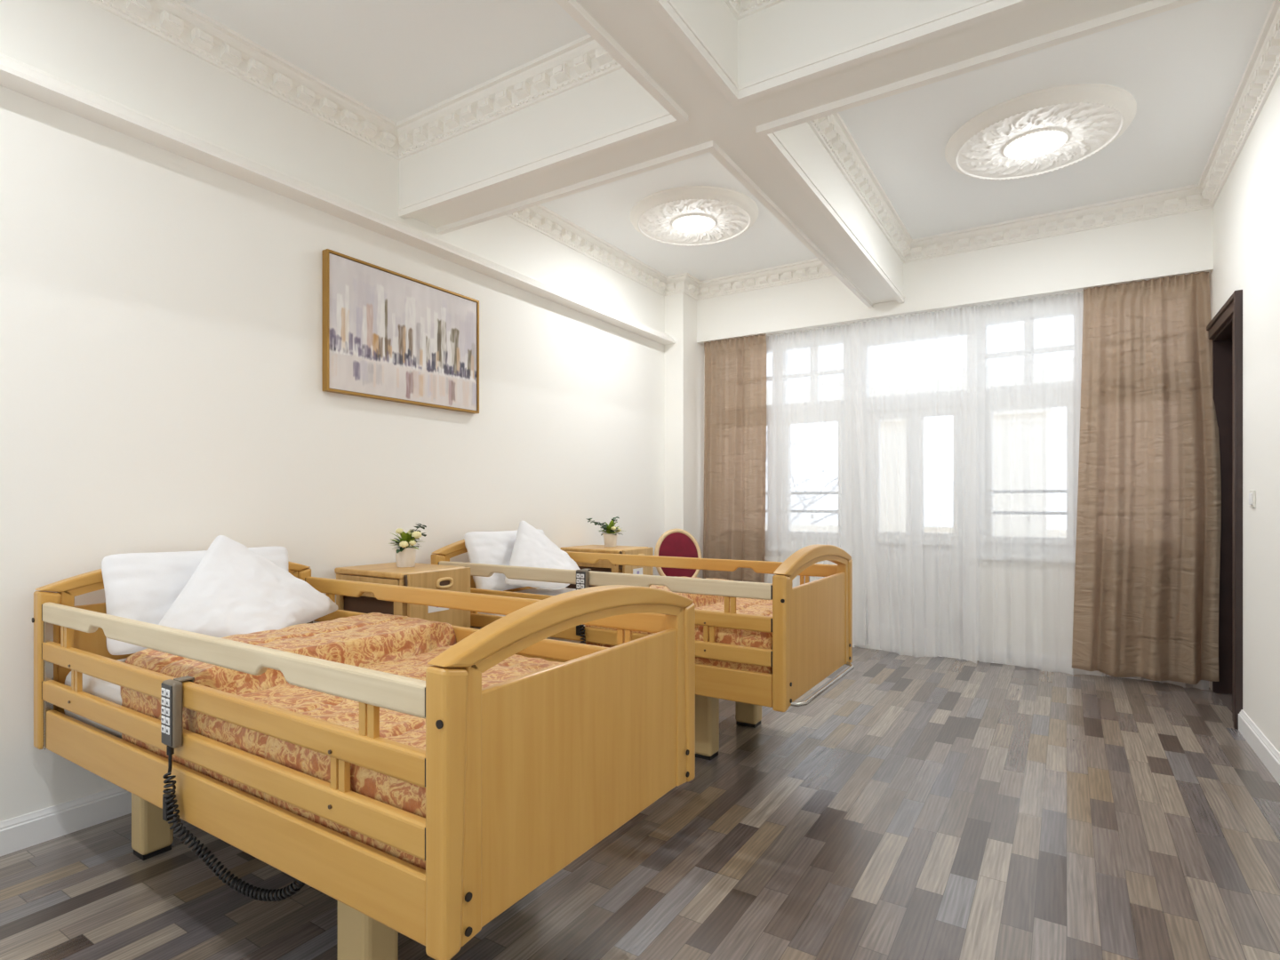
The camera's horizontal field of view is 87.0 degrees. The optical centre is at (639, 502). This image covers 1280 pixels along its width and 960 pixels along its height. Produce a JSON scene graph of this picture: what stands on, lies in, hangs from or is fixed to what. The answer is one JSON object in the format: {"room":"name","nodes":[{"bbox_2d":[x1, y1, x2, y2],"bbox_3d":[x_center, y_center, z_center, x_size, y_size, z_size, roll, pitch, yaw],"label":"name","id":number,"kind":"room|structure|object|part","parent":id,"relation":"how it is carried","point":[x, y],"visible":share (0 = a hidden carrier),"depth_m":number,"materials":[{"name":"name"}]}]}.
{"room":"nursing home bedroom","nodes":[
{"label":"nursing home bedroom","id":0,"kind":"room"},
{"bbox_2d":[0,0,664,822],"bbox_3d":[-1.605,-0.417,3.589,0.150,3.335,7.850,0,0,32],"label":"wall","id":1,"kind":"structure","parent":0,"point":[161,310],"depth_m":3.03,"materials":[{"name":"white paint"}]},
{"bbox_2d":[0,786,131,855],"bbox_3d":[-1.657,1.192,3.349,0.020,0.115,7.090,0,0,32],"label":"baseboard","id":2,"kind":"structure","parent":1,"relation":"attached to","point":[24,831],"depth_m":2.53,"materials":[{"name":"white wood"}]},
{"bbox_2d":[0,53,675,344],"bbox_3d":[-1.614,-1.533,3.322,0.120,0.106,7.090,0,0,32],"label":"trim","id":3,"kind":"structure","parent":1,"relation":"attached to","point":[19,76],"depth_m":3.09,"materials":[{"name":"white paint"}]},
{"bbox_2d":[87,0,623,159],"bbox_3d":[-1.698,-2.013,1.609,1.810,0.145,4.105,0,0,32],"label":"trim","id":4,"kind":"structure","parent":1,"relation":"attached to","point":[582,60],"depth_m":3.22,"materials":[{"name":"white paint"}]},
{"bbox_2d":[322,248,479,413],"bbox_3d":[-1.319,-0.923,3.858,0.044,0.716,1.042,0,0,32],"label":"framed painting","id":5,"kind":"object","parent":1,"relation":"attached to","point":[388,335],"visible":1,"depth_m":3.76,"materials":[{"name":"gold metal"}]},
{"bbox_2d":[506,204,834,300],"bbox_3d":[0.351,-2.013,4.848,1.810,0.145,2.970,0,0,32],"label":"trim","id":6,"kind":"structure","parent":1,"relation":"attached to","point":[539,218],"depth_m":5.86,"materials":[{"name":"white paint"}]},
{"bbox_2d":[664,292,703,578],"bbox_3d":[0.477,-0.417,6.555,0.200,3.335,0.610,0,0,32],"label":"column","id":7,"kind":"structure","parent":1,"relation":"attached to","point":[684,358],"depth_m":6.33,"materials":[{"name":"white paint"}]},
{"bbox_2d":[399,0,1152,303],"bbox_3d":[-0.046,-1.865,2.590,6.782,0.439,3.758,0,0,-32],"label":"ceiling beam","id":8,"kind":"structure","parent":1,"relation":"attached to","point":[786,34],"depth_m":2.91,"materials":[{"name":"white paint"}]},
{"bbox_2d":[398,0,1200,307],"bbox_3d":[-0.046,-1.645,2.589,6.787,0.057,3.766,0,0,-33],"label":"trim","id":9,"kind":"structure","parent":8,"relation":"attached to","point":[976,12],"depth_m":2.67,"materials":[{"name":"white paint"}]},
{"bbox_2d":[0,647,1279,959],"bbox_3d":[0.274,1.300,2.430,4.565,0.100,7.800,0,0,32],"label":"floor","id":10,"kind":"structure","parent":0,"point":[921,808],"depth_m":2.33,"materials":[{"name":"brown wood"}]},
{"bbox_2d":[32,560,695,959],"bbox_3d":[-0.997,0.735,2.270,2.139,1.030,1.024,0,0,32],"label":"hospital bed","id":11,"kind":"object","parent":10,"relation":"on","point":[522,776],"visible":0.79,"depth_m":1.62,"materials":[{"name":"brown wood"}]},
{"bbox_3d":[-2.127,0.597,2.422,0.060,0.560,0.067,0,0,32],"label":"post","id":12,"kind":"part","parent":11,"relation":"part of","materials":[{"name":"brown wood"}]},
{"bbox_3d":[-2.104,0.583,2.459,0.046,0.572,0.057,0,0,32],"label":"post trim","id":13,"kind":"part","parent":11,"relation":"part of","materials":[{"name":"brown wood"}]},
{"bbox_2d":[64,657,127,738],"bbox_3d":[-1.002,0.693,2.273,1.993,0.216,0.917,0,0,32],"label":"mattress","id":14,"kind":"object","parent":11,"relation":"on","point":[108,691],"visible":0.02,"depth_m":2.26,"materials":[{"name":"white fabric"}]},
{"bbox_2d":[101,546,288,655],"bbox_3d":[-1.756,0.373,2.744,0.240,0.356,0.731,0,0,32],"label":"pillow","id":15,"kind":"object","parent":14,"relation":"on","point":[141,587],"visible":0.38,"depth_m":2.53,"materials":[{"name":"white fabric"}]},
{"bbox_2d":[158,535,338,637],"bbox_3d":[-1.536,0.332,2.723,0.359,0.400,0.689,0,0,6],"label":"pillow","id":16,"kind":"object","parent":14,"relation":"on","point":[234,589],"visible":0.83,"depth_m":2.60,"materials":[{"name":"white fabric"}]},
{"bbox_2d":[120,612,562,870],"bbox_3d":[-0.766,0.669,2.126,1.432,0.420,0.945,0,0,32],"label":"quilt","id":17,"kind":"object","parent":14,"relation":"on","point":[396,644],"visible":0.27,"depth_m":1.95,"materials":[{"name":"fabric"}]},
{"bbox_3d":[-1.878,0.625,2.829,0.022,0.481,0.844,0,0,32],"label":"headboard","id":18,"kind":"part","parent":11,"relation":"part of","materials":[{"name":"brown wood"}]},
{"bbox_3d":[-1.743,1.033,2.413,0.095,0.406,0.105,0,0,32],"label":"leg","id":19,"kind":"part","parent":11,"relation":"part of","materials":[{"name":"brown wood"}]},
{"bbox_3d":[-1.872,0.307,2.825,0.046,0.075,0.886,0,0,32],"label":"arch trim","id":20,"kind":"part","parent":11,"relation":"part of","materials":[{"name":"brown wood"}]},
{"bbox_2d":[161,675,304,902],"bbox_3d":[-1.062,0.767,1.791,0.496,0.566,0.078,0,0,15],"label":"bed remote control","id":21,"kind":"object","parent":11,"relation":"hanging from","point":[172,690],"visible":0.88,"depth_m":1.81,"materials":[{"name":"grey plastic"}]},
{"bbox_3d":[-1.279,0.574,1.823,0.058,0.163,0.004,0,0,32],"label":"plate","id":22,"kind":"part","parent":21,"relation":"part of","materials":[{"name":"grey plastic"}]},
{"bbox_3d":[-1.049,0.855,1.796,0.476,0.390,0.058,0,0,10],"label":"coiled cord","id":23,"kind":"part","parent":21,"relation":"part of","materials":[{"name":"black plastic"}]},
{"bbox_3d":[-1.258,0.665,1.859,2.010,0.073,0.028,0,0,32],"label":"rail","id":24,"kind":"part","parent":11,"relation":"part of","materials":[{"name":"brown wood"}]},
{"bbox_3d":[-1.258,0.526,1.859,2.010,0.067,0.028,0,0,32],"label":"rail","id":25,"kind":"part","parent":11,"relation":"part of","materials":[{"name":"brown wood"}]},
{"bbox_3d":[-1.258,0.390,1.859,2.010,0.069,0.028,0,0,32],"label":"rail","id":26,"kind":"part","parent":11,"relation":"part of","materials":[{"name":"brown wood"}]},
{"bbox_3d":[-1.245,0.800,1.851,1.980,0.136,0.024,0,0,32],"label":"panel","id":27,"kind":"part","parent":11,"relation":"part of","materials":[{"name":"brown wood"}]},
{"bbox_3d":[-1.640,0.583,3.191,0.046,0.572,0.057,0,0,32],"label":"post trim","id":28,"kind":"part","parent":11,"relation":"part of","materials":[{"name":"brown wood"}]},
{"bbox_3d":[-1.617,0.597,3.228,0.060,0.560,0.067,0,0,32],"label":"post","id":29,"kind":"part","parent":11,"relation":"part of","materials":[{"name":"brown wood"}]},
{"bbox_3d":[-0.710,1.033,1.759,0.130,0.406,0.105,0,0,32],"label":"leg","id":30,"kind":"part","parent":11,"relation":"part of","materials":[{"name":"brown wood"}]},
{"bbox_3d":[-0.376,0.597,1.315,0.060,0.560,0.067,0,0,32],"label":"post","id":31,"kind":"part","parent":11,"relation":"part of","materials":[{"name":"brown wood"}]},
{"bbox_3d":[-0.736,0.526,2.684,2.010,0.067,0.028,0,0,32],"label":"rail","id":32,"kind":"part","parent":11,"relation":"part of","materials":[{"name":"brown wood"}]},
{"bbox_3d":[-0.352,0.583,1.351,0.046,0.572,0.057,0,0,32],"label":"post trim","id":33,"kind":"part","parent":11,"relation":"part of","materials":[{"name":"brown wood"}]},
{"bbox_3d":[-0.736,0.390,2.684,2.010,0.069,0.028,0,0,32],"label":"rail","id":34,"kind":"part","parent":11,"relation":"part of","materials":[{"name":"brown wood"}]},
{"bbox_3d":[-0.121,0.307,1.717,0.046,0.075,0.886,0,0,32],"label":"arch trim","id":35,"kind":"part","parent":11,"relation":"part of","materials":[{"name":"brown wood"}]},
{"bbox_3d":[-0.115,0.625,1.714,0.022,0.481,0.844,0,0,32],"label":"footboard","id":36,"kind":"part","parent":11,"relation":"part of","materials":[{"name":"brown wood"}]},
{"bbox_3d":[0.111,0.583,2.084,0.046,0.572,0.057,0,0,32],"label":"post trim","id":37,"kind":"part","parent":11,"relation":"part of","materials":[{"name":"brown wood"}]},
{"bbox_3d":[0.134,0.597,2.120,0.060,0.560,0.067,0,0,32],"label":"post","id":38,"kind":"part","parent":11,"relation":"part of","materials":[{"name":"brown wood"}]},
{"bbox_2d":[334,562,470,627],"bbox_3d":[-1.214,0.792,3.471,0.578,0.915,0.410,0,0,32],"label":"nightstand","id":39,"kind":"object","parent":10,"relation":"on","point":[451,578],"visible":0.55,"depth_m":3.34,"materials":[{"name":"brown wood"}]},
{"bbox_3d":[-1.341,0.409,3.329,0.465,0.082,0.018,0,0,32],"label":"drawer","id":40,"kind":"part","parent":39,"relation":"part of","materials":[{"name":"brown wood"}]},
{"bbox_2d":[388,523,426,567],"bbox_3d":[-1.209,0.223,3.505,0.189,0.224,0.200,0,0,-15],"label":"potted plant","id":41,"kind":"object","parent":39,"relation":"on","point":[405,555],"visible":1,"depth_m":3.47,"materials":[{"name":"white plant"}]},
{"bbox_3d":[-1.237,0.195,3.488,0.037,0.121,0.050,0,0,32],"label":"flower","id":42,"kind":"part","parent":41,"relation":"part of","materials":[{"name":"beige plant"}]},
{"bbox_3d":[-1.198,0.227,3.454,0.044,0.060,0.098,0,0,2],"label":"flower","id":43,"kind":"part","parent":41,"relation":"part of","materials":[{"name":"beige plant"}]},
{"bbox_3d":[-1.216,0.284,3.502,0.114,0.101,0.114,0,0,32],"label":"pot","id":44,"kind":"part","parent":41,"relation":"part of","materials":[{"name":"white ceramic"}]},
{"bbox_3d":[-1.187,0.226,3.478,0.078,0.061,0.034,0,0,32],"label":"flower","id":45,"kind":"part","parent":41,"relation":"part of","materials":[{"name":"beige plant"}]},
{"bbox_3d":[-1.170,0.203,3.497,0.086,0.107,0.050,0,0,32],"label":"flower","id":46,"kind":"part","parent":41,"relation":"part of","materials":[{"name":"beige plant"}]},
{"bbox_3d":[-0.965,0.400,3.338,0.016,0.055,0.103,0,0,32],"label":"handle","id":47,"kind":"part","parent":39,"relation":"part of","materials":[{"name":"brown wood"}]},
{"bbox_2d":[560,544,653,588],"bbox_3d":[-0.241,0.792,5.009,0.578,0.915,0.410,0,0,32],"label":"nightstand","id":48,"kind":"object","parent":10,"relation":"on","point":[602,565],"visible":0.23,"depth_m":4.85,"materials":[{"name":"brown wood"}]},
{"bbox_3d":[-0.368,0.409,4.867,0.465,0.082,0.018,0,0,32],"label":"drawer","id":49,"kind":"part","parent":48,"relation":"part of","materials":[{"name":"brown wood"}]},
{"bbox_2d":[587,516,625,547],"bbox_3d":[-0.269,0.221,4.998,0.190,0.228,0.366,0,0,32],"label":"potted plant","id":50,"kind":"object","parent":48,"relation":"on","point":[610,538],"visible":1,"depth_m":5.03,"materials":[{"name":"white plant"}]},
{"bbox_3d":[-0.222,0.284,5.074,0.114,0.101,0.114,0,0,32],"label":"pot","id":51,"kind":"part","parent":50,"relation":"part of","materials":[{"name":"white ceramic"}]},
{"bbox_2d":[431,539,854,759],"bbox_3d":[-0.020,0.726,3.732,2.180,1.048,1.024,0,0,32],"label":"hospital bed","id":52,"kind":"object","parent":10,"relation":"on","point":[811,623],"visible":0.58,"depth_m":3.11,"materials":[{"name":"brown wood"}]},
{"bbox_3d":[-1.167,0.579,3.895,0.060,0.560,0.067,0,0,32],"label":"post","id":53,"kind":"part","parent":52,"relation":"part of","materials":[{"name":"brown wood"}]},
{"bbox_3d":[-1.144,0.565,3.932,0.046,0.572,0.057,0,0,32],"label":"post trim","id":54,"kind":"part","parent":52,"relation":"part of","materials":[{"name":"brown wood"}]},
{"bbox_3d":[-0.912,0.289,4.298,0.046,0.075,0.886,0,0,32],"label":"arch trim","id":55,"kind":"part","parent":52,"relation":"part of","materials":[{"name":"brown wood"}]},
{"bbox_3d":[-0.918,0.607,4.302,0.022,0.481,0.844,0,0,32],"label":"headboard","id":56,"kind":"part","parent":52,"relation":"part of","materials":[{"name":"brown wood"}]},
{"bbox_2d":[576,568,591,644],"bbox_3d":[-0.122,0.662,3.278,0.385,0.668,0.075,0,0,8],"label":"bed remote control","id":57,"kind":"object","parent":52,"relation":"hanging from","point":[582,574],"visible":0.2,"depth_m":3.27,"materials":[{"name":"grey plastic"}]},
{"bbox_3d":[-0.288,0.417,3.277,0.058,0.163,0.004,0,0,32],"label":"plate","id":58,"kind":"part","parent":57,"relation":"part of","materials":[{"name":"grey plastic"}]},
{"bbox_3d":[-0.113,0.750,3.289,0.370,0.492,0.059,0,0,1],"label":"coiled cord","id":59,"kind":"part","parent":57,"relation":"part of","materials":[{"name":"black plastic"}]},
{"bbox_3d":[-0.298,0.371,3.332,2.010,0.069,0.028,0,0,32],"label":"rail","id":60,"kind":"part","parent":52,"relation":"part of","materials":[{"name":"brown wood"}]},
{"bbox_2d":[470,587,772,673],"bbox_3d":[-0.042,0.675,3.746,1.993,0.216,0.917,0,0,32],"label":"mattress","id":61,"kind":"object","parent":52,"relation":"on","point":[539,590],"visible":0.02,"depth_m":4.29,"materials":[{"name":"white"}]},
{"bbox_2d":[464,528,544,591],"bbox_3d":[-0.796,0.355,4.217,0.240,0.356,0.731,0,0,32],"label":"pillow","id":62,"kind":"object","parent":61,"relation":"on","point":[488,548],"visible":0.34,"depth_m":4.00,"materials":[{"name":"white fabric"}]},
{"bbox_2d":[504,520,580,589],"bbox_3d":[-0.576,0.314,4.196,0.359,0.400,0.689,0,0,6],"label":"pillow","id":63,"kind":"object","parent":61,"relation":"on","point":[532,548],"visible":0.73,"depth_m":4.06,"materials":[{"name":"white fabric"}]},
{"bbox_2d":[584,576,772,673],"bbox_3d":[0.388,0.650,3.476,0.972,0.418,0.945,0,0,32],"label":"quilt","id":64,"kind":"object","parent":61,"relation":"on","point":[762,607],"visible":0.26,"depth_m":3.01,"materials":[{"name":"fabric"}]},
{"bbox_3d":[-0.298,0.647,3.332,2.010,0.073,0.028,0,0,32],"label":"rail","id":65,"kind":"part","parent":52,"relation":"part of","materials":[{"name":"brown wood"}]},
{"bbox_3d":[-0.298,0.508,3.332,2.010,0.067,0.028,0,0,32],"label":"rail","id":66,"kind":"part","parent":52,"relation":"part of","materials":[{"name":"brown wood"}]},
{"bbox_3d":[-0.285,0.782,3.324,1.980,0.136,0.024,0,0,32],"label":"panel","id":67,"kind":"part","parent":52,"relation":"part of","materials":[{"name":"brown wood"}]},
{"bbox_3d":[0.224,0.371,4.157,2.010,0.069,0.028,0,0,32],"label":"rail","id":68,"kind":"part","parent":52,"relation":"part of","materials":[{"name":"brown wood"}]},
{"bbox_3d":[0.315,1.033,3.334,0.130,0.406,0.105,0,0,32],"label":"leg","id":69,"kind":"part","parent":52,"relation":"part of","materials":[{"name":"brown"}]},
{"bbox_3d":[0.613,1.033,3.806,0.130,0.406,0.105,0,0,32],"label":"leg","id":70,"kind":"part","parent":52,"relation":"part of","materials":[{"name":"brown"}]},
{"bbox_3d":[0.584,0.579,2.788,0.060,0.560,0.067,0,0,32],"label":"post","id":71,"kind":"part","parent":52,"relation":"part of","materials":[{"name":"brown wood"}]},
{"bbox_3d":[0.608,0.565,2.824,0.046,0.572,0.057,0,0,32],"label":"post trim","id":72,"kind":"part","parent":52,"relation":"part of","materials":[{"name":"brown wood"}]},
{"bbox_3d":[0.845,0.607,3.187,0.022,0.481,0.844,0,0,32],"label":"footboard","id":73,"kind":"part","parent":52,"relation":"part of","materials":[{"name":"brown wood"}]},
{"bbox_3d":[0.839,0.289,3.190,0.046,0.075,0.886,0,0,32],"label":"arch trim","id":74,"kind":"part","parent":52,"relation":"part of","materials":[{"name":"brown wood"}]},
{"bbox_3d":[0.837,0.844,3.192,0.154,0.026,0.872,0,0,32],"label":"bumper rail","id":75,"kind":"part","parent":52,"relation":"part of","materials":[{"name":"silver metal"}]},
{"bbox_3d":[1.071,0.565,3.557,0.046,0.572,0.057,0,0,32],"label":"post trim","id":76,"kind":"part","parent":52,"relation":"part of","materials":[{"name":"brown wood"}]},
{"bbox_3d":[1.094,0.579,3.593,0.060,0.560,0.067,0,0,32],"label":"post","id":77,"kind":"part","parent":52,"relation":"part of","materials":[{"name":"brown wood"}]},
{"bbox_2d":[654,528,701,577],"bbox_3d":[0.422,0.744,5.720,0.510,1.021,0.576,0,0,-17],"label":"chair","id":78,"kind":"object","parent":10,"relation":"on","point":[674,542],"visible":0.44,"depth_m":5.91,"materials":[{"name":"red fabric"}]},
{"bbox_2d":[180,0,1273,280],"bbox_3d":[0.155,-2.160,2.476,4.315,0.150,7.850,0,0,32],"label":"ceiling","id":79,"kind":"structure","parent":0,"point":[1183,68],"depth_m":3.42,"materials":[{"name":"white paint"}]},
{"bbox_2d":[630,185,758,246],"bbox_3d":[0.391,-2.041,4.912,0.930,0.088,0.930,0,0,18],"label":"ceiling light","id":80,"kind":"object","parent":79,"relation":"attached to","point":[691,215],"visible":1,"depth_m":4.78,"materials":[{"name":"white paint"}]},
{"bbox_2d":[685,217,702,228],"bbox_3d":[0.391,-2.024,4.912,0.124,0.054,0.124,0,0,32],"label":"lamp","id":81,"kind":"object","parent":80,"relation":"attached to","point":[690,222],"depth_m":4.88,"materials":[{"name":"white"}]},
{"bbox_2d":[944,83,1136,180],"bbox_3d":[2.239,-2.041,3.825,0.930,0.088,0.930,0,0,18],"label":"ceiling light","id":82,"kind":"object","parent":79,"relation":"attached to","point":[1041,132],"visible":1,"depth_m":3.70,"materials":[{"name":"white paint"}]},
{"bbox_2d":[1022,135,1047,151],"bbox_3d":[2.239,-2.024,3.825,0.124,0.054,0.124,0,0,32],"label":"lamp","id":83,"kind":"object","parent":82,"relation":"attached to","point":[1032,142],"depth_m":3.80,"materials":[{"name":"white"}]},
{"bbox_2d":[696,207,1213,394],"bbox_3d":[2.249,-0.417,5.600,3.816,3.335,0.330,0,0,32],"label":"wall","id":84,"kind":"structure","parent":0,"point":[1180,244],"depth_m":5.13,"materials":[{"name":"white paint"}]},
{"bbox_2d":[702,333,766,583],"bbox_3d":[0.854,-0.166,6.270,0.644,2.732,0.140,0,0,32],"label":"curtain","id":85,"kind":"object","parent":84,"relation":"hanging from","point":[735,369],"visible":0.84,"depth_m":6.28,"materials":[{"name":"beige fabric"}]},
{"bbox_2d":[764,323,865,645],"bbox_3d":[1.311,-0.151,6.096,1.420,2.762,0.062,0,0,32],"label":"sheer curtain","id":86,"kind":"object","parent":84,"relation":"hanging from","point":[812,496],"visible":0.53,"depth_m":5.97,"materials":[{"name":"white fabric"}]},
{"bbox_2d":[854,595,957,658],"bbox_3d":[2.281,-0.143,5.608,0.980,2.785,0.143,0,0,32],"label":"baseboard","id":87,"kind":"structure","parent":84,"relation":"in","point":[867,645],"depth_m":5.78,"materials":[{"name":"white"}]},
{"bbox_2d":[850,305,976,663],"bbox_3d":[2.195,-0.144,5.472,0.980,2.776,0.116,0,0,32],"label":"sheer curtain","id":88,"kind":"object","parent":84,"relation":"hanging from","point":[915,375],"visible":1,"depth_m":5.45,"materials":[{"name":"white fabric"}]},
{"bbox_2d":[966,290,1208,689],"bbox_3d":[3.160,-0.141,4.904,1.500,2.782,0.099,0,0,32],"label":"sheer curtain","id":89,"kind":"object","parent":84,"relation":"hanging from","point":[1028,352],"visible":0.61,"depth_m":5.07,"materials":[{"name":"white fabric"}]},
{"bbox_2d":[990,662,1209,687],"bbox_3d":[3.259,1.198,4.933,1.395,0.105,0.018,0,0,32],"label":"baseboard","id":90,"kind":"structure","parent":84,"relation":"attached to","point":[990,662],"depth_m":4.79,"materials":[{"name":"white"}]},
{"bbox_2d":[1072,271,1221,684],"bbox_3d":[3.441,-0.161,4.616,0.822,2.741,0.172,0,0,32],"label":"curtain","id":91,"kind":"object","parent":84,"relation":"hanging from","point":[1147,594],"visible":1,"depth_m":4.62,"materials":[{"name":"beige fabric"}]},
{"bbox_2d":[1209,73,1279,752],"bbox_3d":[1.915,-0.418,1.363,0.150,3.335,7.850,0,0,32],"label":"wall","id":92,"kind":"structure","parent":0,"point":[1246,211],"depth_m":3.35,"materials":[{"name":"white paint"}]},
{"bbox_2d":[723,0,785,20],"bbox_3d":[0.113,-2.013,0.464,1.935,0.145,4.105,0,0,32],"label":"trim","id":93,"kind":"structure","parent":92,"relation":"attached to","point":[740,9],"depth_m":2.66,"materials":[{"name":"white paint"}]},
{"bbox_2d":[807,0,1279,263],"bbox_3d":[2.161,-2.013,3.703,1.935,0.145,2.970,0,0,32],"label":"trim","id":94,"kind":"structure","parent":92,"relation":"attached to","point":[1261,72],"depth_m":4.45,"materials":[{"name":"white paint"}]},
{"bbox_2d":[1206,289,1242,729],"bbox_3d":[3.594,0.042,4.049,0.185,2.415,0.916,0,0,32],"label":"door","id":95,"kind":"structure","parent":92,"relation":"in","point":[1225,329],"depth_m":4.34,"materials":[{"name":"black wood"}]},
{"bbox_2d":[1248,489,1255,507],"bbox_3d":[3.157,-0.017,3.482,0.015,0.090,0.090,0,0,32],"label":"light switch","id":96,"kind":"object","parent":92,"relation":"attached to","point":[1252,493],"visible":1,"depth_m":3.46,"materials":[{"name":"white plastic"}]},
{"bbox_2d":[1238,709,1279,784],"bbox_3d":[1.558,1.192,0.958,0.020,0.115,6.485,0,0,32],"label":"baseboard","id":97,"kind":"structure","parent":92,"relation":"attached to","point":[1268,755],"depth_m":3.28,"materials":[{"name":"white wood"}]}
]}

